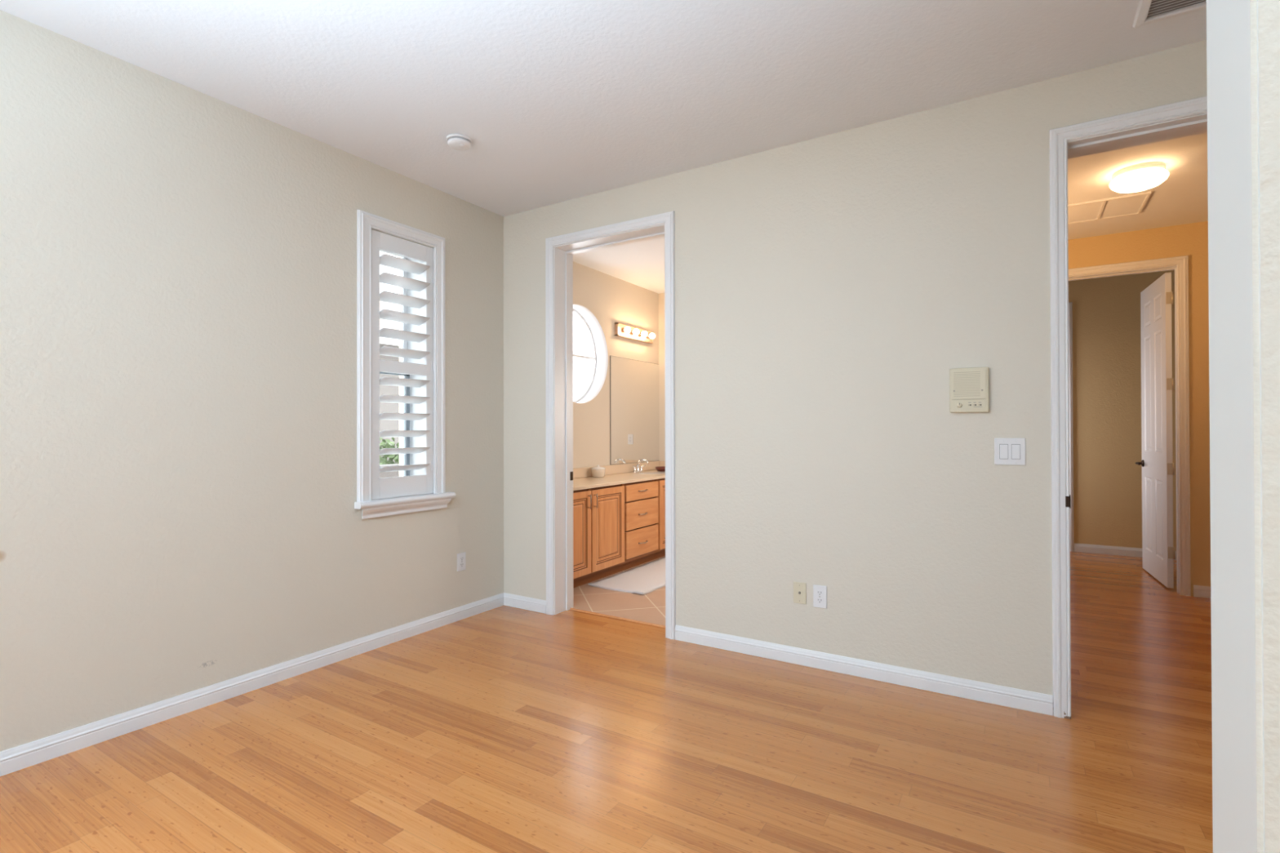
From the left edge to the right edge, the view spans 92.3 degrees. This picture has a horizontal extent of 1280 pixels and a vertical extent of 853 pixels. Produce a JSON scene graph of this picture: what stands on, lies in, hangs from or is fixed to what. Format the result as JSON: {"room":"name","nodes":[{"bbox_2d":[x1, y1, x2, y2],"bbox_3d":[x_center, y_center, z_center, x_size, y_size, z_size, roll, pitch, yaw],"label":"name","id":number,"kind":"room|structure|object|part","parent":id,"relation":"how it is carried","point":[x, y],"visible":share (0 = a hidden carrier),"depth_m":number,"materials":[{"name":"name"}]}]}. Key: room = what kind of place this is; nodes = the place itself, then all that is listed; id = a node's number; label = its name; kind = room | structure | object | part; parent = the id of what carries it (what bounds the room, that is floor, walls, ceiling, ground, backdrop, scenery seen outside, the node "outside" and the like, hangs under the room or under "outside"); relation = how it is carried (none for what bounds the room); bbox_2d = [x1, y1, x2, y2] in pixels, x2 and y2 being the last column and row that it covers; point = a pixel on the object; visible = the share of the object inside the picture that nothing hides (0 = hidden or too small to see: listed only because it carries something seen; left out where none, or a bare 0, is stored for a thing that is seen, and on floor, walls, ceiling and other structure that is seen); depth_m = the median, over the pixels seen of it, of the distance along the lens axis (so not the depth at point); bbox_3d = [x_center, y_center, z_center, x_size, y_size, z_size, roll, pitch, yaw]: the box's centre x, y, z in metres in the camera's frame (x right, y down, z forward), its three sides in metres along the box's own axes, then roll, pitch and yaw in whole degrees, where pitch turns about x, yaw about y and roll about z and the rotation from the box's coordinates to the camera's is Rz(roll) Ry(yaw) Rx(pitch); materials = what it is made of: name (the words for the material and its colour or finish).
{"room":"empty bedroom","nodes":[
{"label":"empty bedroom","id":0,"kind":"room"},
{"bbox_2d":[0,9,503,751],"bbox_3d":[-2.633,-0.076,1.978,0.340,2.843,5.791,0,0,32],"label":"wall","id":1,"kind":"structure","parent":0,"point":[179,516],"depth_m":2.70,"materials":[{"name":"beige paint"}]},
{"bbox_2d":[0,592,503,776],"bbox_3d":[-2.428,1.204,1.963,0.014,0.083,5.591,0,0,32],"label":"baseboard","id":2,"kind":"structure","parent":1,"relation":"attached to","point":[26,755],"depth_m":2.76,"materials":[{"name":"white paint"}]},
{"bbox_2d":[354,209,456,519],"bbox_3d":[-1.499,-0.342,3.723,0.365,1.709,0.660,0,0,32],"label":"window","id":3,"kind":"structure","parent":1,"relation":"in","point":[366,221],"depth_m":3.67,"materials":[{"name":"white paint"}]},
{"bbox_3d":[-1.631,-0.726,3.789,0.025,0.790,0.450,0,0,32],"label":"sash","id":4,"kind":"part","parent":3,"relation":"part of","materials":[{"name":"white paint"}]},
{"bbox_3d":[-1.608,0.032,3.771,0.025,0.775,0.450,0,0,32],"label":"sash","id":5,"kind":"part","parent":3,"relation":"part of","materials":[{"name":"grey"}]},
{"bbox_2d":[371,229,433,499],"bbox_3d":[-1.418,-0.349,3.657,0.107,1.527,0.450,0,0,32],"label":"plantation shutter","id":6,"kind":"object","parent":3,"relation":"attached to","point":[403,486],"visible":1,"depth_m":3.64,"materials":[{"name":"white paint"}]},
{"bbox_3d":[-1.416,-1.065,3.667,0.030,0.096,0.325,0,0,32],"label":"rail","id":7,"kind":"part","parent":6,"relation":"part of","materials":[{"name":"white paint"}]},
{"bbox_3d":[-1.415,-0.349,3.662,0.030,0.068,0.325,0,0,32],"label":"rail","id":8,"kind":"part","parent":6,"relation":"part of","materials":[{"name":"white paint"}]},
{"bbox_3d":[-1.413,0.356,3.658,0.030,0.117,0.325,0,0,32],"label":"rail","id":9,"kind":"part","parent":6,"relation":"part of","materials":[{"name":"white paint"}]},
{"bbox_3d":[-1.376,0.434,3.643,0.080,0.036,0.660,0,0,32],"label":"sill","id":10,"kind":"part","parent":3,"relation":"part of","materials":[{"name":"white paint"}]},
{"bbox_2d":[457,551,466,571],"bbox_3d":[-1.164,0.883,4.012,0.008,0.115,0.070,0,0,32],"label":"wall outlet","id":11,"kind":"object","parent":1,"relation":"attached to","point":[461,557],"visible":1,"depth_m":4.01,"materials":[{"name":"white plastic"}]},
{"bbox_2d":[0,0,1208,293],"bbox_3d":[0.862,-1.562,2.508,5.960,0.120,10.360,0,0,32],"label":"ceiling","id":12,"kind":"structure","parent":0,"point":[557,101],"depth_m":2.60,"materials":[{"name":"white paint"}]},
{"bbox_2d":[446,133,472,151],"bbox_3d":[-0.940,-1.472,3.202,0.132,0.044,0.132,0,0,32],"label":"smoke detector","id":13,"kind":"object","parent":12,"relation":"attached to","point":[460,142],"visible":1,"depth_m":3.17,"materials":[{"name":"white plastic"}]},
{"bbox_3d":[-0.940,-1.488,3.203,0.132,0.012,0.132,0,0,32],"label":"plate","id":14,"kind":"part","parent":13,"relation":"part of","materials":[{"name":"white plastic"}]},
{"bbox_2d":[1067,191,1151,224],"bbox_3d":[3.177,-1.491,4.232,0.470,0.012,0.440,0,0,32],"label":"access panel","id":15,"kind":"object","parent":12,"relation":"attached to","point":[1133,204],"visible":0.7,"depth_m":4.21,"materials":[{"name":"white paint"}]},
{"bbox_3d":[3.080,-1.493,4.293,0.212,0.005,0.410,0,0,32],"label":"panel","id":16,"kind":"part","parent":15,"relation":"part of","materials":[{"name":"white paint"}]},
{"bbox_3d":[3.273,-1.494,4.172,0.212,0.005,0.410,0,0,32],"label":"panel","id":17,"kind":"part","parent":15,"relation":"part of","materials":[{"name":"white paint"}]},
{"bbox_2d":[1109,161,1168,193],"bbox_3d":[2.924,-1.445,3.607,0.274,0.110,0.274,0,0,32],"label":"ceiling light","id":18,"kind":"object","parent":12,"relation":"attached to","point":[1140,177],"visible":1,"depth_m":3.53,"materials":[{"name":"white glass"}]},
{"bbox_2d":[1133,0,1206,27],"bbox_3d":[1.933,-1.499,1.963,0.505,0.017,0.502,0,0,32],"label":"ceiling vent","id":19,"kind":"object","parent":12,"relation":"in","point":[1148,11],"visible":0.91,"depth_m":2.21,"materials":[{"name":"white plastic"}]},
{"bbox_2d":[0,551,1213,852],"bbox_3d":[0.860,1.291,2.526,5.810,0.100,10.110,0,0,32],"label":"floor","id":20,"kind":"structure","parent":0,"point":[503,729],"depth_m":2.32,"materials":[{"name":"brown wood"}]},
{"bbox_2d":[569,608,665,627],"bbox_3d":[-0.123,1.249,4.011,0.845,0.007,0.024,0,0,32],"label":"trim","id":21,"kind":"structure","parent":20,"relation":"on","point":[574,609],"depth_m":4.01,"materials":[{"name":"brown wood"}]},
{"bbox_2d":[573,478,665,588],"bbox_3d":[-0.207,0.876,5.595,0.561,0.771,2.497,0,0,32],"label":"bathroom vanity","id":22,"kind":"object","parent":20,"relation":"on","point":[617,528],"visible":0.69,"depth_m":5.18,"materials":[{"name":"brown wood"}]},
{"bbox_3d":[-0.509,0.829,4.661,0.019,0.647,0.445,0,0,32],"label":"door","id":23,"kind":"part","parent":22,"relation":"part of","materials":[{"name":"brown wood"}]},
{"bbox_3d":[-0.392,0.588,4.804,0.034,0.117,0.011,0,0,32],"label":"handle","id":24,"kind":"part","parent":22,"relation":"part of","materials":[{"name":"silver metal"}]},
{"bbox_3d":[-0.261,0.830,5.061,0.019,0.647,0.464,0,0,32],"label":"door","id":25,"kind":"part","parent":22,"relation":"part of","materials":[{"name":"brown wood"}]},
{"bbox_2d":[573,469,665,490],"bbox_3d":[-0.222,0.477,5.598,0.537,0.026,2.515,0,0,32],"label":"countertop","id":26,"kind":"structure","parent":22,"relation":"on","point":[581,483],"depth_m":5.46,"materials":[{"name":"beige stone"}]},
{"bbox_2d":[591,465,605,477],"bbox_3d":[-0.383,0.409,5.646,0.132,0.110,0.132,0,0,32],"label":"jar","id":27,"kind":"object","parent":26,"relation":"on","point":[597,472],"visible":1,"depth_m":5.60,"materials":[{"name":"beige ceramic"}]},
{"bbox_3d":[-0.383,0.372,5.646,0.132,0.036,0.132,0,0,32],"label":"lid","id":28,"kind":"part","parent":27,"relation":"part of","materials":[{"name":"white ceramic"}]},
{"bbox_2d":[632,458,648,472],"bbox_3d":[-0.008,0.397,6.272,0.174,0.140,0.173,0,0,-13],"label":"faucet","id":29,"kind":"object","parent":26,"relation":"on","point":[639,469],"visible":1,"depth_m":6.26,"materials":[{"name":"silver metal"}]},
{"bbox_3d":[0.027,0.390,6.251,0.151,0.126,0.040,0,0,32],"label":"spout","id":30,"kind":"part","parent":29,"relation":"part of","materials":[{"name":"silver metal"}]},
{"bbox_2d":[639,471,665,474],"bbox_3d":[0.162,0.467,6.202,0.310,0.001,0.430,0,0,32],"label":"sink","id":31,"kind":"object","parent":26,"relation":"in","point":[642,473],"depth_m":6.17,"materials":[{"name":"white ceramic"}]},
{"bbox_2d":[655,466,665,471],"bbox_3d":[0.244,0.447,6.469,0.156,0.042,0.203,0,0,32],"label":"soap dish","id":32,"kind":"object","parent":26,"relation":"on","point":[661,468],"visible":0.7,"depth_m":6.40,"materials":[{"name":"brown ceramic"}]},
{"bbox_2d":[659,461,665,466],"bbox_3d":[0.438,0.424,6.657,0.508,0.090,0.020,0,0,32],"label":"side splash","id":33,"kind":"object","parent":26,"relation":"on","point":[661,463],"visible":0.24,"depth_m":6.76,"materials":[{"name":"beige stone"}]},
{"bbox_3d":[0.020,0.579,5.518,0.019,0.140,0.544,0,0,32],"label":"drawer","id":34,"kind":"part","parent":22,"relation":"part of","materials":[{"name":"brown wood"}]},
{"bbox_3d":[0.021,0.780,5.517,0.019,0.238,0.544,0,0,32],"label":"drawer","id":35,"kind":"part","parent":22,"relation":"part of","materials":[{"name":"brown wood"}]},
{"bbox_3d":[0.021,1.028,5.515,0.019,0.234,0.544,0,0,32],"label":"drawer","id":36,"kind":"part","parent":22,"relation":"part of","materials":[{"name":"brown wood"}]},
{"bbox_3d":[0.297,0.834,5.963,0.019,0.647,0.446,0,0,32],"label":"door","id":37,"kind":"part","parent":22,"relation":"part of","materials":[{"name":"brown wood"}]},
{"bbox_2d":[587,556,665,594],"bbox_3d":[0.179,1.248,5.306,0.523,0.022,1.412,0,0,32],"label":"bath mat","id":38,"kind":"object","parent":20,"relation":"on","point":[645,579],"visible":0.56,"depth_m":4.99,"materials":[{"name":"white fabric"}]},
{"bbox_2d":[573,262,658,468],"bbox_3d":[-0.495,-0.058,5.858,0.190,2.843,2.669,0,0,32],"label":"wall","id":39,"kind":"structure","parent":0,"point":[603,300],"depth_m":5.96,"materials":[{"name":"beige paint"}]},
{"bbox_2d":[573,309,595,402],"bbox_3d":[-0.677,-0.658,5.680,0.025,0.896,0.896,0,0,32],"label":"window","id":40,"kind":"structure","parent":39,"relation":"in","point":[584,346],"depth_m":5.88,"materials":[{"name":"white glass"}]},
{"bbox_2d":[573,461,659,478],"bbox_3d":[-0.444,0.420,5.736,0.020,0.090,2.515,0,0,32],"label":"backsplash","id":41,"kind":"structure","parent":39,"relation":"attached to","point":[585,472],"depth_m":6.06,"materials":[{"name":"beige stone"}]},
{"bbox_2d":[614,322,654,343],"bbox_3d":[-0.022,-0.959,6.334,0.124,0.126,0.672,0,0,32],"label":"vanity light","id":42,"kind":"object","parent":39,"relation":"attached to","point":[623,331],"visible":1,"depth_m":6.27,"materials":[{"name":"white metal"}]},
{"bbox_2d":[621,326,630,333],"bbox_3d":[-0.136,-0.961,6.117,0.090,0.060,0.060,0,0,32],"label":"bulb","id":43,"kind":"object","parent":42,"relation":"attached to","point":[624,329],"depth_m":6.10,"materials":[{"name":"white glass"}]},
{"bbox_2d":[630,328,639,334],"bbox_3d":[-0.052,-0.961,6.253,0.090,0.060,0.060,0,0,32],"label":"bulb","id":44,"kind":"object","parent":42,"relation":"attached to","point":[633,331],"depth_m":6.23,"materials":[{"name":"white glass"}]},
{"bbox_3d":[-0.059,-0.959,6.357,0.035,0.120,0.660,0,0,32],"label":"plate","id":45,"kind":"part","parent":42,"relation":"part of","materials":[{"name":"silver metal"}]},
{"bbox_2d":[638,331,647,337],"bbox_3d":[0.032,-0.960,6.389,0.090,0.060,0.060,0,0,32],"label":"bulb","id":46,"kind":"object","parent":42,"relation":"attached to","point":[641,334],"depth_m":6.37,"materials":[{"name":"white glass"}]},
{"bbox_2d":[646,333,654,338],"bbox_3d":[0.117,-0.960,6.525,0.090,0.060,0.060,0,0,32],"label":"bulb","id":47,"kind":"object","parent":42,"relation":"attached to","point":[650,335],"depth_m":6.51,"materials":[{"name":"white glass"}]},
{"bbox_2d":[609,355,659,465],"bbox_3d":[-0.041,-0.157,6.407,0.006,1.067,0.951,0,0,32],"label":"wall mirror","id":48,"kind":"object","parent":39,"relation":"attached to","point":[634,409],"visible":1,"depth_m":6.35,"materials":[{"name":"brown mirror"}]},
{"bbox_2d":[658,293,665,461],"bbox_3d":[1.161,-0.059,6.255,2.210,2.843,0.050,0,0,32],"label":"wall","id":49,"kind":"structure","parent":0,"point":[661,295],"depth_m":6.80,"materials":[{"name":"beige paint"}]},
{"bbox_2d":[503,40,1207,697],"bbox_3d":[1.178,-0.077,3.138,5.900,2.843,0.194,0,0,32],"label":"wall","id":50,"kind":"structure","parent":0,"point":[829,289],"depth_m":3.07,"materials":[{"name":"beige paint"}]},
{"bbox_2d":[569,471,573,480],"bbox_3d":[-0.473,0.343,4.253,0.004,0.060,0.032,0,0,32],"label":"trim","id":51,"kind":"structure","parent":50,"relation":"attached to","point":[571,473],"depth_m":4.25,"materials":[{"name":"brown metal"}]},
{"bbox_2d":[545,211,675,639],"bbox_3d":[-0.159,-0.008,3.966,0.983,2.521,0.234,0,0,32],"label":"trim","id":52,"kind":"structure","parent":50,"relation":"attached to","point":[560,250],"depth_m":4.11,"materials":[{"name":"white paint"}]},
{"bbox_2d":[503,592,1053,715],"bbox_3d":[0.406,1.207,3.489,3.216,0.083,0.014,0,0,32],"label":"baseboard","id":53,"kind":"structure","parent":50,"relation":"attached to","point":[1041,703],"depth_m":3.05,"materials":[{"name":"white paint"}]},
{"bbox_2d":[793,581,806,604],"bbox_3d":[0.836,0.873,3.223,0.068,0.111,0.015,0,0,32],"label":"cable plate","id":54,"kind":"object","parent":50,"relation":"attached to","point":[799,588],"visible":1,"depth_m":3.22,"materials":[{"name":"beige plastic"}]},
{"bbox_2d":[813,584,826,608],"bbox_3d":[0.927,0.877,3.170,0.070,0.115,0.008,0,0,32],"label":"wall outlet","id":55,"kind":"object","parent":50,"relation":"attached to","point":[820,592],"visible":1,"depth_m":3.17,"materials":[{"name":"white plastic"}]},
{"bbox_2d":[816,597,822,603],"bbox_3d":[0.926,0.896,3.168,0.033,0.027,0.003,0,0,32],"label":"receptacle","id":56,"kind":"object","parent":55,"relation":"attached to","point":[819,600],"depth_m":3.17,"materials":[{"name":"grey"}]},
{"bbox_2d":[816,590,822,595],"bbox_3d":[0.926,0.858,3.169,0.033,0.027,0.003,0,0,32],"label":"receptacle","id":57,"kind":"object","parent":55,"relation":"attached to","point":[819,593],"depth_m":3.17,"materials":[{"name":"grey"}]},
{"bbox_2d":[949,366,989,413],"bbox_3d":[1.501,-0.166,2.806,0.159,0.205,0.032,0,0,32],"label":"intercom","id":58,"kind":"object","parent":50,"relation":"attached to","point":[969,388],"visible":1,"depth_m":2.80,"materials":[{"name":"beige plastic"}]},
{"bbox_2d":[953,371,980,396],"bbox_3d":[1.490,-0.193,2.805,0.107,0.111,0.001,0,0,32],"label":"speaker grille","id":59,"kind":"object","parent":58,"relation":"attached to","point":[966,384],"depth_m":2.80,"materials":[{"name":"beige plastic"}]},
{"bbox_3d":[1.498,-0.191,2.803,0.139,0.131,0.004,0,0,32],"label":"speaker panel","id":60,"kind":"part","parent":58,"relation":"part of","materials":[{"name":"beige plastic"}]},
{"bbox_3d":[1.498,-0.099,2.803,0.137,0.044,0.004,0,0,32],"label":"control panel","id":61,"kind":"part","parent":58,"relation":"part of","materials":[{"name":"beige plastic"}]},
{"bbox_2d":[994,438,1025,465],"bbox_3d":[1.641,0.111,2.729,0.118,0.119,0.012,0,0,32],"label":"light switch","id":62,"kind":"object","parent":50,"relation":"attached to","point":[1007,451],"visible":1,"depth_m":2.73,"materials":[{"name":"white plastic"}]},
{"bbox_2d":[1065,493,1071,508],"bbox_3d":[1.828,0.319,2.628,0.018,0.056,0.046,0,0,32],"label":"strike plate","id":63,"kind":"object","parent":50,"relation":"attached to","point":[1068,499],"depth_m":2.61,"materials":[{"name":"black metal"}]},
{"bbox_2d":[1048,96,1207,719],"bbox_3d":[2.222,-0.022,2.491,0.962,2.521,0.234,0,0,32],"label":"trim","id":64,"kind":"structure","parent":50,"relation":"attached to","point":[1188,117],"depth_m":2.62,"materials":[{"name":"white paint"}]},
{"bbox_2d":[1068,270,1176,551],"bbox_3d":[4.389,-0.066,6.234,3.100,2.843,0.100,0,0,32],"label":"wall","id":65,"kind":"structure","parent":0,"point":[1107,332],"depth_m":6.04,"materials":[{"name":"brown paint"}]},
{"bbox_2d":[1068,302,1074,551],"bbox_3d":[3.959,0.003,6.429,0.932,2.509,0.020,0,0,32],"label":"trim","id":66,"kind":"structure","parent":65,"relation":"attached to","point":[1070,304],"depth_m":6.19,"materials":[{"name":"white paint"}]},
{"bbox_2d":[1074,542,1176,559],"bbox_3d":[4.340,1.214,6.191,3.050,0.083,0.014,0,0,32],"label":"baseboard","id":67,"kind":"structure","parent":65,"relation":"attached to","point":[1084,548],"depth_m":6.03,"materials":[{"name":"white paint"}]},
{"bbox_2d":[1067,221,1210,595],"bbox_3d":[3.654,-0.073,4.858,3.300,2.843,0.135,0,0,32],"label":"wall","id":68,"kind":"structure","parent":0,"point":[1191,240],"depth_m":4.52,"materials":[{"name":"orange paint"}]},
{"bbox_2d":[1068,255,1191,595],"bbox_3d":[3.694,-0.006,4.833,0.951,2.509,0.175,0,0,32],"label":"trim","id":69,"kind":"structure","parent":68,"relation":"attached to","point":[1180,264],"depth_m":4.55,"materials":[{"name":"white paint"}]},
{"bbox_2d":[1135,272,1176,588],"bbox_3d":[4.232,0.029,5.029,0.157,2.415,0.812,0,0,27],"label":"door","id":70,"kind":"structure","parent":68,"relation":"in","point":[1158,552],"depth_m":4.94,"materials":[{"name":"white paint"}]},
{"bbox_3d":[4.329,0.320,5.325,0.061,0.062,0.138,0,0,32],"label":"handle","id":71,"kind":"part","parent":70,"relation":"part of","materials":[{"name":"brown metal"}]},
{"bbox_2d":[1193,584,1210,598],"bbox_3d":[3.512,1.208,4.853,3.050,0.083,0.014,0,0,32],"label":"baseboard","id":72,"kind":"structure","parent":68,"relation":"attached to","point":[1200,591],"depth_m":4.49,"materials":[{"name":"white paint"}]},
{"bbox_2d":[1206,0,1279,852],"bbox_3d":[1.258,-0.095,0.161,1.630,2.843,0.153,0,0,32],"label":"wall","id":73,"kind":"structure","parent":0,"point":[1243,36],"depth_m":0.55,"materials":[{"name":"beige paint"}]},
{"label":"outside","id":74,"kind":"structure","parent":0,"visible":0},
{"bbox_3d":[-14.587,1.616,17.847,36.390,0.200,65.000,0,0,32],"label":"ground","id":75,"kind":"structure","parent":74,"visible":0},
{"bbox_2d":[379,301,399,464],"bbox_3d":[-7.169,-1.078,17.382,10.720,5.150,23.200,0,0,32],"label":"house","id":76,"kind":"structure","parent":75,"relation":"on","point":[384,424],"depth_m":12.07,"materials":[{"name":"grey paint"}]},
{"bbox_2d":[379,437,399,464],"bbox_3d":[-3.499,0.780,9.365,0.967,1.343,1.786,0,0,32],"label":"shrub","id":77,"kind":"object","parent":75,"relation":"on","point":[395,456],"visible":0.11,"depth_m":8.93,"materials":[{"name":"green plant"}]},
{"bbox_2d":[379,463,399,478],"bbox_3d":[-2.697,0.979,9.311,0.260,0.920,11.040,0,0,32],"label":"wall","id":78,"kind":"structure","parent":75,"relation":"on","point":[395,473],"depth_m":8.13,"materials":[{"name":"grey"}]}
]}

